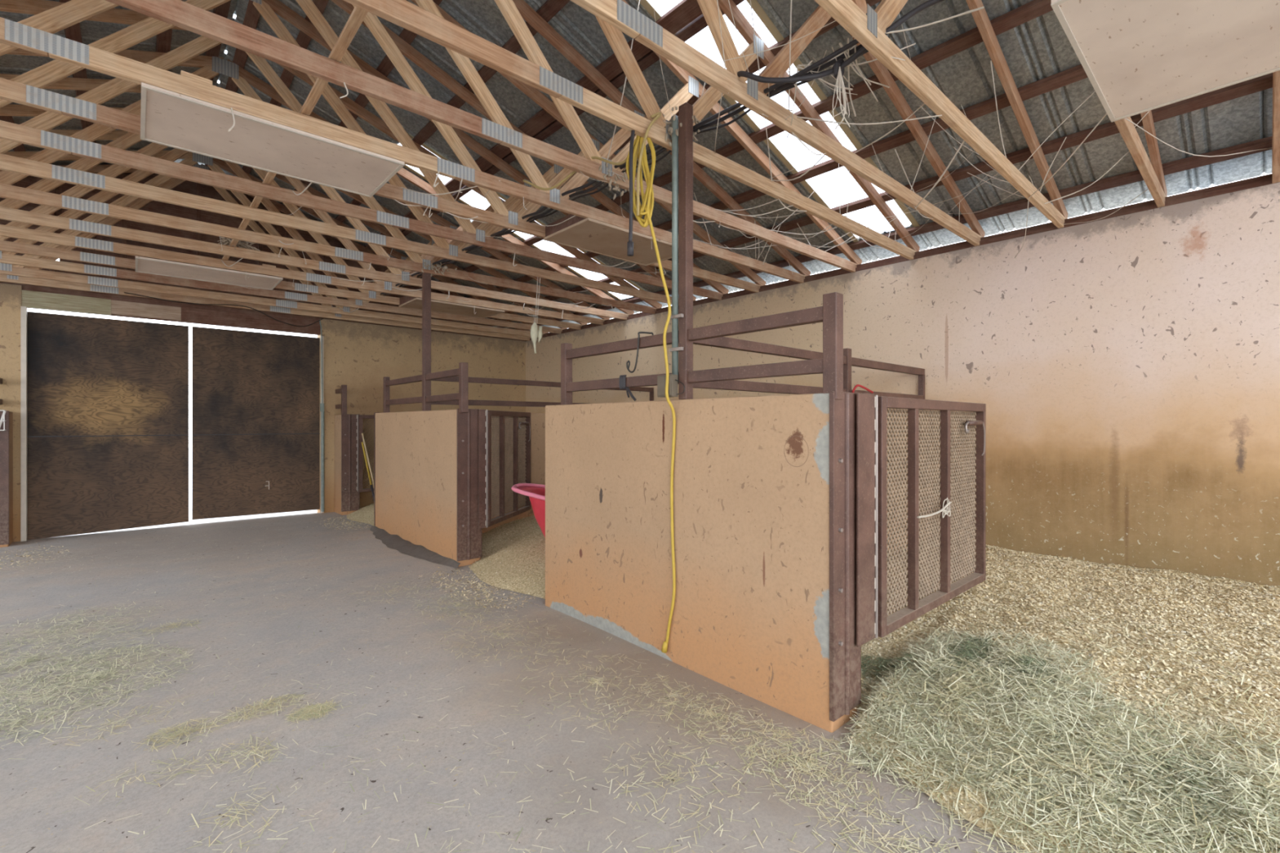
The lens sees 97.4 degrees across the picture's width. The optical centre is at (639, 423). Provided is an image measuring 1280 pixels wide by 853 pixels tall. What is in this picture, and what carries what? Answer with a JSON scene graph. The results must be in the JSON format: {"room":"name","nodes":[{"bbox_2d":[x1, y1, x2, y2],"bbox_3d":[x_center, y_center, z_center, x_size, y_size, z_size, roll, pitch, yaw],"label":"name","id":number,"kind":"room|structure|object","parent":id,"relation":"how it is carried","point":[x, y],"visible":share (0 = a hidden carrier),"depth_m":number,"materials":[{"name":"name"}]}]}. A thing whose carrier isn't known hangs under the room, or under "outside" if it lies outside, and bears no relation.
{"room":"farm building","nodes":[
{"label":"farm building","id":0,"kind":"room"},
{"bbox_2d":[0,283,525,542],"bbox_3d":[-5.866,-0.100,7.469,9.760,2.919,0.200,0,0,-42],"label":"wall","id":1,"kind":"structure","parent":0,"point":[358,356],"depth_m":8.81,"materials":[{"name":"paint"}]},
{"bbox_2d":[20,306,26,541],"bbox_3d":[-6.962,0.005,6.359,0.043,2.650,0.070,0,0,-42],"label":"trim","id":2,"kind":"structure","parent":1,"relation":"attached to","point":[23,309],"depth_m":6.33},
{"bbox_2d":[21,289,111,315],"bbox_3d":[-6.803,-1.415,6.521,0.980,0.190,0.030,0,0,-42],"label":"trim","id":3,"kind":"structure","parent":1,"relation":"attached to","point":[29,299],"depth_m":6.58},
{"bbox_2d":[26,311,188,539],"bbox_3d":[-6.475,0.025,6.882,1.490,2.610,0.042,0,0,-42],"label":"door","id":4,"kind":"structure","parent":1,"relation":"in","point":[108,399],"depth_m":6.84,"materials":[{"name":"brown wood"}]},
{"bbox_2d":[111,299,181,320],"bbox_3d":[-6.192,-1.420,7.069,0.658,0.170,0.030,0,0,-42],"label":"trim","id":5,"kind":"structure","parent":1,"relation":"attached to","point":[117,307],"depth_m":7.05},
{"bbox_2d":[16,283,324,335],"bbox_3d":[-5.881,-1.464,7.380,3.100,0.292,0.016,0,0,-42],"label":"trim","id":6,"kind":"structure","parent":1,"relation":"attached to","point":[24,286],"depth_m":7.12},
{"bbox_2d":[181,306,320,334],"bbox_3d":[-5.343,-1.420,7.831,1.618,0.190,0.030,0,0,-42],"label":"trim","id":7,"kind":"structure","parent":1,"relation":"attached to","point":[194,315],"depth_m":7.75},
{"bbox_2d":[191,326,319,519],"bbox_3d":[-5.322,0.000,7.916,1.532,2.560,0.042,0,0,-42],"label":"door","id":8,"kind":"structure","parent":1,"relation":"in","point":[255,433],"depth_m":7.84,"materials":[{"name":"brown wood"}]},
{"bbox_2d":[319,320,324,511],"bbox_3d":[-4.702,-0.110,8.319,0.065,2.821,0.045,0,0,-42],"label":"conduit","id":9,"kind":"object","parent":1,"relation":"attached to","point":[322,405],"visible":1,"depth_m":8.31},
{"bbox_2d":[320,336,324,512],"bbox_3d":[-4.716,0.010,8.347,0.035,2.620,0.030,0,0,-42],"label":"trim","id":10,"kind":"structure","parent":1,"relation":"attached to","point":[322,336],"depth_m":8.34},
{"bbox_2d":[0,172,525,341],"bbox_3d":[-5.840,-2.410,7.439,9.960,1.780,0.020,0,0,-42],"label":"wall","id":11,"kind":"structure","parent":0,"point":[188,187],"depth_m":7.41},
{"bbox_2d":[48,173,388,313],"bbox_3d":[-6.132,-2.473,7.136,5.640,1.727,0.040,0,0,-42],"label":"trim","id":12,"kind":"structure","parent":11,"relation":"attached to","point":[124,175],"depth_m":7.40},
{"bbox_2d":[0,511,1026,852],"bbox_3d":[-1.551,1.327,2.657,9.760,0.019,12.827,0,0,-42],"label":"floor","id":13,"kind":"structure","parent":0,"point":[34,796],"depth_m":2.48,"materials":[{"name":"concrete"}]},
{"bbox_2d":[0,410,13,547],"bbox_3d":[-6.997,0.601,6.101,0.242,1.479,0.327,0,0,-42],"label":"wall","id":14,"kind":"structure","parent":13,"relation":"on","point":[6,437],"depth_m":6.05,"materials":[{"name":"paint"}]},
{"bbox_2d":[0,409,6,431],"bbox_3d":[-6.849,-0.035,5.906,0.258,0.221,0.149,0,0,-42],"label":"wire basket","id":15,"kind":"object","parent":14,"relation":"hanging from","point":[3,411],"visible":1,"depth_m":5.94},
{"bbox_2d":[0,601,234,749],"bbox_3d":[-3.269,1.318,3.094,2.363,0.029,1.909,0,0,33],"label":"hay","id":16,"kind":"object","parent":13,"relation":"on","point":[95,674],"visible":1,"depth_m":3.00},
{"bbox_2d":[3,617,351,852],"bbox_3d":[-2.232,1.316,2.651,2.824,0.022,1.034,0,0,37],"label":"hay","id":17,"kind":"object","parent":13,"relation":"on","point":[312,709],"visible":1,"depth_m":2.40},
{"bbox_2d":[0,516,539,624],"bbox_3d":[-3.661,1.322,5.108,3.635,0.021,5.846,0,0,-42],"label":"chaff","id":18,"kind":"object","parent":13,"relation":"on","point":[348,522],"visible":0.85,"depth_m":4.71,"materials":[{"name":"beige plant"}]},
{"bbox_2d":[334,413,359,515],"bbox_3d":[-4.366,0.601,8.374,0.242,1.479,0.456,0,0,-42],"label":"wall","id":19,"kind":"structure","parent":13,"relation":"on","point":[347,502],"depth_m":8.20,"materials":[{"name":"paint"}]},
{"bbox_2d":[335,384,346,413],"bbox_3d":[-4.433,-0.334,8.333,0.064,0.462,0.427,0,0,-42],"label":"guard rail","id":20,"kind":"object","parent":19,"relation":"on","point":[343,390],"visible":1,"depth_m":8.18,"materials":[{"name":"brown paint"}]},
{"bbox_2d":[351,414,358,492],"bbox_3d":[-4.171,0.429,8.234,0.089,1.132,0.017,0,0,-42],"label":"hinge plate","id":21,"kind":"object","parent":19,"relation":"attached to","point":[353,416],"visible":1,"depth_m":8.23,"materials":[{"name":"brown paint"}]},
{"bbox_2d":[358,414,373,492],"bbox_3d":[-3.698,0.441,8.680,1.200,1.139,0.072,0,0,-42],"label":"gate","id":22,"kind":"object","parent":19,"relation":"attached to","point":[361,417],"visible":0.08,"depth_m":8.29,"materials":[{"name":"metal"}]},
{"bbox_2d":[346,502,373,525],"bbox_3d":[-2.227,1.180,8.246,3.296,0.293,3.350,0,0,-42],"label":"bedding","id":23,"kind":"object","parent":13,"relation":"on","point":[369,511],"visible":0.05,"depth_m":7.87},
{"bbox_2d":[361,433,373,486],"bbox_3d":[-3.901,0.680,8.154,0.319,1.086,0.023,0,0,15],"label":"wooden pole","id":24,"kind":"object","parent":23,"relation":"on","point":[362,435],"visible":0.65,"depth_m":8.16,"materials":[{"name":"brown wood"}]},
{"bbox_2d":[369,525,460,568],"bbox_3d":[-2.595,1.299,6.068,0.212,0.058,2.600,0,0,-42],"label":"bank","id":25,"kind":"object","parent":13,"relation":"on","point":[396,542],"visible":1,"depth_m":5.85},
{"bbox_2d":[0,525,902,852],"bbox_3d":[-2.139,1.324,2.961,4.022,0.021,11.562,0,0,-35],"label":"hay","id":26,"kind":"object","parent":13,"relation":"on","point":[566,815],"visible":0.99,"depth_m":2.20},
{"bbox_2d":[373,408,545,566],"bbox_3d":[-1.283,0.601,7.211,3.280,1.479,2.478,0,0,-42],"label":"wall","id":27,"kind":"structure","parent":13,"relation":"on","point":[426,462],"depth_m":5.80,"materials":[{"name":"paint"}]},
{"bbox_2d":[422,272,431,410],"bbox_3d":[-2.228,-0.897,5.873,0.070,1.528,0.070,0,0,-42],"label":"support post","id":28,"kind":"object","parent":27,"relation":"on","point":[426,278],"visible":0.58,"depth_m":5.85,"materials":[{"name":"brown paint"}]},
{"bbox_2d":[421,259,457,276],"bbox_3d":[-2.105,-1.611,5.880,0.370,0.178,0.212,0,0,-19],"label":"clump","id":29,"kind":"object","parent":28,"relation":"attached to","point":[427,265],"visible":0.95,"depth_m":5.84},
{"bbox_2d":[478,408,487,528],"bbox_3d":[-1.492,0.429,5.351,0.089,1.132,0.017,0,0,-42],"label":"hinge plate","id":30,"kind":"object","parent":27,"relation":"attached to","point":[482,412],"visible":1,"depth_m":5.34,"materials":[{"name":"brown paint"}]},
{"bbox_2d":[485,410,530,527],"bbox_3d":[-1.379,0.430,5.946,0.072,1.119,1.130,0,0,10],"label":"gate","id":31,"kind":"object","parent":30,"relation":"attached to","point":[501,424],"visible":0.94,"depth_m":5.89,"materials":[{"name":"brown paint"}]},
{"bbox_2d":[382,362,653,413],"bbox_3d":[-1.159,-0.339,7.081,3.267,0.472,2.210,0,0,-42],"label":"guard rail","id":32,"kind":"object","parent":27,"relation":"on","point":[461,398],"visible":0.69,"depth_m":6.26,"materials":[{"name":"brown paint"}]},
{"bbox_2d":[468,515,545,599],"bbox_3d":[0.176,1.182,5.545,3.326,0.288,3.520,0,0,-42],"label":"bedding","id":33,"kind":"object","parent":13,"relation":"on","point":[518,566],"visible":0.13,"depth_m":5.07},
{"bbox_2d":[468,515,545,597],"bbox_3d":[0.172,1.176,5.542,3.320,0.297,3.536,0,0,-42],"label":"wood shavings","id":34,"kind":"object","parent":33,"relation":"on","point":[534,515],"visible":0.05,"depth_m":5.33},
{"bbox_2d":[511,483,545,537],"bbox_3d":[-0.662,0.913,5.259,1.049,0.688,0.779,0,0,0],"label":"tub","id":35,"kind":"object","parent":33,"relation":"on","point":[535,492],"visible":0.24,"depth_m":5.04,"materials":[{"name":"red plastic"}]},
{"bbox_2d":[350,581,1013,852],"bbox_3d":[-0.493,1.322,3.052,1.415,0.022,4.572,0,0,-36],"label":"hay","id":36,"kind":"object","parent":13,"relation":"on","point":[812,765],"visible":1,"depth_m":2.21},
{"bbox_2d":[545,391,932,733],"bbox_3d":[1.288,0.601,4.345,3.280,1.479,2.305,0,0,-42],"label":"wall","id":37,"kind":"structure","parent":13,"relation":"on","point":[765,486],"depth_m":2.87,"materials":[{"name":"paint"}]},
{"bbox_2d":[678,102,693,399],"bbox_3d":[0.253,-0.942,3.099,0.058,1.617,0.058,0,0,-42],"label":"support post","id":38,"kind":"object","parent":37,"relation":"on","point":[686,109],"visible":0.86,"depth_m":3.08,"materials":[{"name":"brown paint"}]},
{"bbox_2d":[657,373,684,397],"bbox_3d":[0.176,-0.209,3.096,0.052,0.122,0.195,0,0,-42],"label":"junction box","id":39,"kind":"object","parent":38,"relation":"attached to","point":[673,379],"visible":0.99,"depth_m":3.09,"materials":[{"name":"metal"}]},
{"bbox_2d":[671,115,678,380],"bbox_3d":[0.193,-0.969,3.122,0.038,1.477,0.044,0,0,-42],"label":"conduit","id":40,"kind":"object","parent":38,"relation":"attached to","point":[674,123],"visible":0.85,"depth_m":3.10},
{"bbox_2d":[670,313,684,319],"bbox_3d":[0.201,-0.589,3.095,0.020,0.018,0.090,0,0,-42],"label":"strap","id":41,"kind":"object","parent":38,"relation":"attached to","point":[680,315],"visible":0.86,"depth_m":3.08,"materials":[{"name":"metal"}]},
{"bbox_2d":[658,106,701,146],"bbox_3d":[0.232,-1.644,3.170,0.197,0.236,0.265,0,0,37],"label":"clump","id":42,"kind":"object","parent":38,"relation":"attached to","point":[695,121],"visible":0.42,"depth_m":3.13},
{"bbox_2d":[560,292,924,404],"bbox_3d":[1.355,-0.339,4.279,3.267,0.472,2.098,0,0,-42],"label":"guard rail","id":43,"kind":"object","parent":37,"relation":"on","point":[835,362],"visible":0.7,"depth_m":3.20,"materials":[{"name":"brown paint"}]},
{"bbox_2d":[618,374,636,400],"bbox_3d":[-0.077,-0.217,3.408,0.026,0.166,0.189,0,0,-30],"label":"scrap","id":44,"kind":"object","parent":43,"relation":"attached to","point":[622,385],"visible":1,"depth_m":3.45,"materials":[{"name":"black rubber"}]},
{"bbox_2d":[626,331,653,373],"bbox_3d":[-0.008,-0.428,3.375,0.184,0.243,0.056,0,0,24],"label":"hook","id":45,"kind":"object","parent":43,"relation":"hanging from","point":[639,332],"visible":0.9,"depth_m":3.36,"materials":[{"name":"metal"}]},
{"bbox_2d":[851,384,873,393],"bbox_3d":[1.653,-0.231,4.361,0.339,0.140,0.163,0,0,-42],"label":"rope","id":46,"kind":"object","parent":43,"relation":"attached to","point":[856,385],"visible":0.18,"depth_m":4.31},
{"bbox_2d":[856,392,877,647],"bbox_3d":[1.036,0.429,2.562,0.179,1.132,0.017,0,0,-42],"label":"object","id":47,"kind":"object","parent":37,"relation":"attached to","point":[866,403],"visible":1,"depth_m":2.55,"materials":[{"name":"brown paint"}]},
{"bbox_2d":[877,396,986,637],"bbox_3d":[1.669,0.441,3.160,1.470,1.139,0.072,0,0,-42],"label":"gate","id":48,"kind":"object","parent":47,"relation":"attached to","point":[971,557],"visible":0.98,"depth_m":3.11,"materials":[{"name":"brown paint"}]},
{"bbox_2d":[916,497,951,518],"bbox_3d":[1.607,0.469,3.057,0.441,0.109,0.022,0,0,-42],"label":"twine","id":49,"kind":"object","parent":48,"relation":"attached to","point":[947,506],"visible":1,"depth_m":3.12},
{"bbox_2d":[799,600,1279,852],"bbox_3d":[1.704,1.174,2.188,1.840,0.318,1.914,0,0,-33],"label":"hay","id":50,"kind":"object","parent":13,"relation":"on","point":[1237,802],"visible":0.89,"depth_m":2.03},
{"bbox_2d":[851,540,1279,852],"bbox_3d":[2.429,1.181,2.897,3.506,0.290,3.070,0,0,-42],"label":"bedding","id":51,"kind":"object","parent":13,"relation":"on","point":[966,815],"visible":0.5,"depth_m":2.56,"materials":[{"name":"plant"}]},
{"bbox_2d":[847,539,1279,852],"bbox_3d":[2.424,1.175,2.894,3.504,0.299,3.086,0,0,-42],"label":"wood shavings","id":52,"kind":"object","parent":51,"relation":"on","point":[1088,565],"visible":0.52,"depth_m":2.92},
{"bbox_2d":[861,628,1279,852],"bbox_3d":[1.554,1.151,2.276,0.873,0.239,1.599,0,0,-11],"label":"hay","id":53,"kind":"object","parent":51,"relation":"on","point":[966,646],"visible":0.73,"depth_m":2.50},
{"bbox_2d":[0,0,1272,330],"bbox_3d":[-1.765,-2.574,2.944,10.222,1.734,13.420,0,0,-42],"label":"ceiling","id":54,"kind":"structure","parent":0,"point":[1038,48],"depth_m":4.32,"materials":[{"name":"metal"}]},
{"bbox_2d":[151,28,172,142],"bbox_3d":[-1.891,-3.253,2.378,0.095,0.061,12.767,0,0,-42],"label":"roof purlin","id":55,"kind":"structure","parent":54,"relation":"attached to","point":[163,42],"depth_m":4.76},
{"bbox_2d":[242,0,328,173],"bbox_3d":[-1.236,-3.253,2.966,0.095,0.061,12.767,0,0,-42],"label":"roof purlin","id":56,"kind":"structure","parent":54,"relation":"attached to","point":[303,39],"depth_m":4.80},
{"bbox_2d":[391,132,644,301],"bbox_3d":[-1.329,-2.398,7.022,3.401,1.154,0.636,0,0,-42],"label":"window","id":57,"kind":"structure","parent":54,"relation":"attached to","point":[472,198],"depth_m":7.18,"materials":[{"name":"white"}]},
{"bbox_2d":[637,0,919,242],"bbox_3d":[1.115,-2.398,4.298,3.401,1.154,0.636,0,0,-42],"label":"skylight","id":58,"kind":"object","parent":54,"relation":"attached to","point":[791,152],"depth_m":4.51,"materials":[{"name":"white"}]},
{"bbox_2d":[525,182,1279,586],"bbox_3d":[2.107,-0.100,6.038,0.200,2.919,12.977,0,0,-42],"label":"wall","id":59,"kind":"structure","parent":0,"point":[1125,369],"depth_m":4.33,"materials":[{"name":"paint"}]},
{"bbox_2d":[0,162,530,340],"bbox_3d":[-5.707,-2.464,7.292,10.046,1.814,0.040,0,0,-42],"label":"roof truss","id":60,"kind":"object","parent":59,"relation":"on","point":[172,183],"visible":0.41,"depth_m":7.40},
{"bbox_2d":[124,292,322,326],"bbox_3d":[-5.400,-1.488,7.486,2.156,0.198,0.133,0,0,-44],"label":"cable","id":61,"kind":"object","parent":60,"relation":"attached to","point":[124,292],"visible":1,"depth_m":7.36,"materials":[{"name":"rubber"}]},
{"bbox_2d":[0,0,696,304],"bbox_3d":[-2.990,-2.465,4.262,10.046,1.814,0.040,0,0,-42],"label":"roof truss","id":62,"kind":"object","parent":59,"relation":"on","point":[42,76],"visible":0.74,"depth_m":4.41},
{"bbox_2d":[218,81,719,328],"bbox_3d":[-1.885,-1.542,5.959,4.504,0.221,6.923,0,0,-29],"label":"cobweb","id":63,"kind":"object","parent":62,"relation":"hanging from","point":[233,124],"visible":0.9,"depth_m":4.43},
{"bbox_2d":[530,276,542,353],"bbox_3d":[-1.111,-1.159,6.006,0.124,0.822,0.084,0,0,3],"label":"rag","id":64,"kind":"object","parent":62,"relation":"hanging from","point":[535,332],"visible":1,"depth_m":5.99,"materials":[{"name":"fabric"}]},
{"bbox_2d":[0,0,765,292],"bbox_3d":[-2.235,-2.465,3.421,10.046,1.814,0.040,0,0,-42],"label":"roof truss","id":65,"kind":"object","parent":59,"relation":"on","point":[10,91],"visible":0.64,"depth_m":4.11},
{"bbox_2d":[0,0,810,283],"bbox_3d":[-1.835,-2.464,2.974,10.046,1.814,0.040,0,0,-42],"label":"roof truss","id":66,"kind":"object","parent":59,"relation":"on","point":[13,33],"visible":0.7,"depth_m":3.59,"materials":[{"name":"wood"}]},
{"bbox_2d":[180,70,212,84],"bbox_3d":[-2.138,-1.662,2.713,0.120,0.024,0.030,0,0,-44],"label":"wood block","id":67,"kind":"object","parent":66,"relation":"on","point":[182,73],"visible":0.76,"depth_m":2.70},
{"bbox_2d":[140,82,404,197],"bbox_3d":[-2.047,-1.545,3.188,1.170,0.020,0.640,0,0,-42],"label":"board","id":68,"kind":"object","parent":66,"relation":"attached to","point":[170,118],"visible":1,"depth_m":3.10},
{"bbox_2d":[543,213,671,266],"bbox_3d":[-0.168,-1.591,4.860,1.160,0.111,0.620,0,0,-42],"label":"board","id":69,"kind":"object","parent":66,"relation":"attached to","point":[588,234],"visible":0.82,"depth_m":4.73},
{"bbox_2d":[380,36,889,294],"bbox_3d":[-1.141,-1.659,4.834,0.153,0.060,6.522,0,0,-42],"label":"cable","id":70,"kind":"object","parent":66,"relation":"on","point":[779,88],"visible":0.59,"depth_m":3.10,"materials":[{"name":"black rubber"}]},
{"bbox_2d":[105,0,862,272],"bbox_3d":[-1.434,-2.466,2.527,10.046,1.814,0.040,0,0,-42],"label":"roof truss","id":71,"kind":"object","parent":59,"relation":"on","point":[179,13],"visible":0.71,"depth_m":3.15,"materials":[{"name":"wood"}]},
{"bbox_2d":[599,159,629,199],"bbox_3d":[-0.176,-1.584,3.651,0.119,0.264,0.254,0,0,37],"label":"clump","id":72,"kind":"object","parent":71,"relation":"attached to","point":[616,187],"visible":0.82,"depth_m":3.65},
{"bbox_2d":[525,173,1278,341],"bbox_3d":[2.144,-1.597,5.937,0.120,0.074,12.777,0,0,-42],"label":"wall top beam","id":73,"kind":"structure","parent":59,"relation":"on","point":[1265,180],"depth_m":4.74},
{"bbox_2d":[0,150,548,337],"bbox_3d":[-5.413,-2.468,6.964,10.046,1.814,0.040,0,0,-42],"label":"roof truss","id":74,"kind":"object","parent":73,"relation":"on","point":[191,158],"visible":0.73,"depth_m":7.01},
{"bbox_2d":[0,129,567,333],"bbox_3d":[-5.013,-2.469,6.517,10.046,1.814,0.040,0,0,-42],"label":"roof truss","id":75,"kind":"object","parent":73,"relation":"on","point":[6,257],"visible":0.48,"depth_m":6.64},
{"bbox_2d":[0,104,586,329],"bbox_3d":[-4.625,-2.469,6.086,10.046,1.814,0.040,0,0,-42],"label":"roof truss","id":76,"kind":"object","parent":73,"relation":"on","point":[153,148],"visible":0.48,"depth_m":5.75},
{"bbox_2d":[0,73,609,324],"bbox_3d":[-4.225,-2.469,5.639,10.046,1.814,0.040,0,0,-42],"label":"roof truss","id":77,"kind":"object","parent":73,"relation":"on","point":[128,140],"visible":0.52,"depth_m":5.63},
{"bbox_2d":[135,256,283,289],"bbox_3d":[-4.452,-1.545,5.840,1.170,0.020,0.640,0,0,-42],"label":"board","id":78,"kind":"object","parent":77,"relation":"attached to","point":[143,264],"visible":1,"depth_m":5.79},
{"bbox_2d":[398,295,504,318],"bbox_3d":[-2.520,-1.591,7.572,1.200,0.111,0.640,0,0,-42],"label":"board","id":79,"kind":"object","parent":77,"relation":"attached to","point":[408,302],"visible":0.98,"depth_m":7.50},
{"bbox_2d":[0,48,634,319],"bbox_3d":[-3.838,-2.468,5.207,10.046,1.814,0.040,0,0,-42],"label":"roof truss","id":80,"kind":"object","parent":73,"relation":"on","point":[211,67],"visible":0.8,"depth_m":5.26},
{"bbox_2d":[217,236,259,250],"bbox_3d":[-3.761,-1.683,5.275,0.331,0.139,0.220,0,0,-42],"label":"nest","id":81,"kind":"object","parent":80,"relation":"on","point":[243,245],"visible":0.69,"depth_m":5.27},
{"bbox_2d":[0,0,662,314],"bbox_3d":[-3.430,-2.471,4.753,10.046,1.814,0.040,0,0,-42],"label":"roof truss","id":82,"kind":"object","parent":73,"relation":"on","point":[46,121],"visible":0.48,"depth_m":4.68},
{"bbox_2d":[222,5,368,260],"bbox_3d":[-2.402,-1.662,3.689,0.040,0.020,5.500,0,0,-42],"label":"brace","id":83,"kind":"object","parent":82,"relation":"on","point":[357,15],"visible":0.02,"depth_m":2.71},
{"bbox_2d":[0,0,728,300],"bbox_3d":[-2.616,-2.467,3.845,10.046,1.814,0.040,0,0,-42],"label":"roof truss","id":84,"kind":"object","parent":73,"relation":"on","point":[58,18],"visible":0.77,"depth_m":4.18,"materials":[{"name":"wood"}]},
{"bbox_2d":[343,0,919,259],"bbox_3d":[-1.047,-2.470,2.095,10.046,1.814,0.040,0,0,-42],"label":"roof truss","id":85,"kind":"object","parent":73,"relation":"on","point":[405,14],"visible":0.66,"depth_m":3.02,"materials":[{"name":"wood"}]},
{"bbox_2d":[522,111,675,653],"bbox_3d":[-0.304,-0.206,3.475,0.210,2.972,1.236,0,0,-44],"label":"extension cord","id":86,"kind":"object","parent":85,"relation":"hanging from","point":[639,153],"visible":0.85,"depth_m":3.08,"materials":[{"name":"yellow rubber"}]},
{"bbox_2d":[626,129,635,256],"bbox_3d":[-0.045,-1.236,2.989,0.031,0.692,0.057,0,0,26],"label":"power cable","id":87,"kind":"object","parent":85,"relation":"hanging from","point":[630,243],"visible":0.99,"depth_m":2.97,"materials":[{"name":"black rubber"}]},
{"bbox_2d":[580,0,1019,248],"bbox_3d":[0.950,-2.235,3.901,3.398,1.443,2.343,0,0,-42],"label":"cobweb","id":88,"kind":"object","parent":85,"relation":"attached to","point":[790,42],"visible":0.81,"depth_m":3.53},
{"bbox_2d":[570,0,984,245],"bbox_3d":[-0.673,-2.469,1.679,10.046,1.814,0.040,0,0,-42],"label":"roof truss","id":89,"kind":"object","parent":73,"relation":"on","point":[619,14],"visible":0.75,"depth_m":2.92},
{"bbox_2d":[693,90,1150,282],"bbox_3d":[1.965,-1.884,4.805,1.423,0.642,4.164,0,0,-42],"label":"cobweb","id":90,"kind":"object","parent":89,"relation":"attached to","point":[1095,91],"visible":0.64,"depth_m":4.22},
{"bbox_2d":[814,0,1067,228],"bbox_3d":[-0.272,-2.471,1.232,10.046,1.814,0.040,0,0,-42],"label":"roof truss","id":91,"kind":"object","parent":73,"relation":"on","point":[868,29],"visible":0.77,"depth_m":3.00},
{"bbox_2d":[737,0,944,83],"bbox_3d":[1.094,-1.652,2.321,1.621,0.199,0.218,0,0,37],"label":"cable","id":92,"kind":"object","parent":91,"relation":"hanging from","point":[840,62],"visible":0.77,"depth_m":2.54,"materials":[{"name":"black rubber"}]},
{"bbox_2d":[768,6,984,139],"bbox_3d":[1.026,-1.570,2.671,0.500,0.504,1.075,0,0,-42],"label":"cobweb","id":93,"kind":"object","parent":92,"relation":"hanging from","point":[839,77],"visible":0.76,"depth_m":2.55},
{"bbox_2d":[1114,110,1167,207],"bbox_3d":[0.122,-2.469,0.793,10.046,1.814,0.040,0,0,-42],"label":"roof truss","id":94,"kind":"object","parent":73,"relation":"on","point":[1152,173],"visible":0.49,"depth_m":3.57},
{"bbox_2d":[537,136,1272,325],"bbox_3d":[2.009,-1.800,5.877,0.095,0.061,12.767,0,0,-42],"label":"purlin","id":95,"kind":"structure","parent":94,"relation":"on","point":[1193,162],"depth_m":4.34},
{"bbox_2d":[915,112,1271,257],"bbox_3d":[2.615,-1.502,3.680,1.961,0.259,1.488,0,0,-22],"label":"cobweb","id":96,"kind":"object","parent":94,"relation":"hanging from","point":[1105,114],"visible":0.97,"depth_m":3.28},
{"bbox_2d":[1050,0,1279,122],"bbox_3d":[2.164,-1.545,2.230,1.200,0.020,0.630,0,0,-42],"label":"board","id":97,"kind":"object","parent":94,"relation":"attached to","point":[1138,56],"visible":1,"depth_m":2.29,"materials":[{"name":"wood"}]},
{"bbox_2d":[1271,70,1279,183],"bbox_3d":[0.489,-2.468,0.383,10.046,1.814,0.040,0,0,-42],"label":"roof truss","id":98,"kind":"object","parent":73,"relation":"on","point":[1276,75],"visible":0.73,"depth_m":3.06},
{"bbox_2d":[0,115,26,151],"bbox_3d":[-2.703,-2.890,1.651,0.095,0.061,12.767,0,0,-42],"label":"roof purlin","id":99,"kind":"structure","parent":98,"relation":"on","point":[6,118],"depth_m":5.36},
{"bbox_2d":[58,0,99,164],"bbox_3d":[-2.297,-3.071,2.014,0.095,0.061,12.767,0,0,-42],"label":"roof purlin","id":100,"kind":"structure","parent":98,"relation":"on","point":[73,32],"depth_m":4.49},
{"bbox_2d":[204,0,231,82],"bbox_3d":[-1.638,-3.366,2.605,0.095,0.061,12.767,0,0,-42],"label":"roof purlin","id":101,"kind":"structure","parent":98,"relation":"attached to","point":[222,10],"depth_m":4.61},
{"bbox_2d":[204,0,260,166],"bbox_3d":[-1.490,-3.366,2.739,0.095,0.061,12.767,0,0,-42],"label":"roof purlin","id":102,"kind":"structure","parent":98,"relation":"attached to","point":[252,15],"depth_m":5.05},
{"bbox_2d":[284,0,442,205],"bbox_3d":[-0.831,-3.071,3.330,0.095,0.061,12.767,0,0,-42],"label":"roof purlin","id":103,"kind":"structure","parent":98,"relation":"on","point":[386,65],"depth_m":4.83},
{"bbox_2d":[334,0,569,222],"bbox_3d":[-0.425,-2.890,3.694,0.095,0.061,12.767,0,0,-42],"label":"roof purlin","id":104,"kind":"structure","parent":98,"relation":"on","point":[549,8],"depth_m":4.59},
{"bbox_2d":[364,0,744,250],"bbox_3d":[0.011,-2.694,4.085,0.215,0.101,12.767,0,0,-42],"label":"roof purlin","id":105,"kind":"structure","parent":98,"relation":"on","point":[685,20],"depth_m":4.32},
{"bbox_2d":[437,0,1053,282],"bbox_3d":[0.792,-2.345,4.785,0.095,0.061,12.767,0,0,-42],"label":"purlin","id":106,"kind":"structure","parent":98,"relation":"on","point":[1033,9],"depth_m":3.66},
{"bbox_2d":[616,0,881,151],"bbox_3d":[0.387,-2.526,4.422,0.095,0.061,12.767,0,0,-42],"label":"purlin","id":107,"kind":"structure","parent":98,"relation":"on","point":[753,68],"depth_m":3.79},
{"bbox_2d":[466,63,1088,299],"bbox_3d":[1.198,-2.163,5.149,0.095,0.061,12.767,0,0,-42],"label":"purlin","id":108,"kind":"structure","parent":98,"relation":"on","point":[1073,74],"depth_m":4.15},
{"bbox_2d":[528,72,1272,306],"bbox_3d":[1.604,-1.981,5.513,0.095,0.061,12.767,0,0,-42],"label":"purlin","id":109,"kind":"structure","parent":98,"relation":"on","point":[1264,82],"depth_m":3.97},
{"label":"outside","id":110,"kind":"structure","parent":0,"visible":0},
{"bbox_2d":[50,448,317,537],"bbox_3d":[-1.105,1.360,5.725,66.000,0.001,70.000,0,0,-42],"label":"ground","id":111,"kind":"structure","parent":110,"point":[190,522],"depth_m":8.19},
{"bbox_3d":[-2.228,1.175,8.246,3.279,0.299,3.366,0,0,-42],"label":"wood shavings","id":112,"kind":"object","parent":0,"visible":0},
{"bbox_2d":[361,441,373,500],"bbox_3d":[-3.935,0.770,8.184,0.297,1.006,0.025,0,0,20],"label":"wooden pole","id":113,"kind":"object","parent":112,"relation":"on","point":[362,445],"visible":0.73,"depth_m":8.19,"materials":[{"name":"yellow wood"}]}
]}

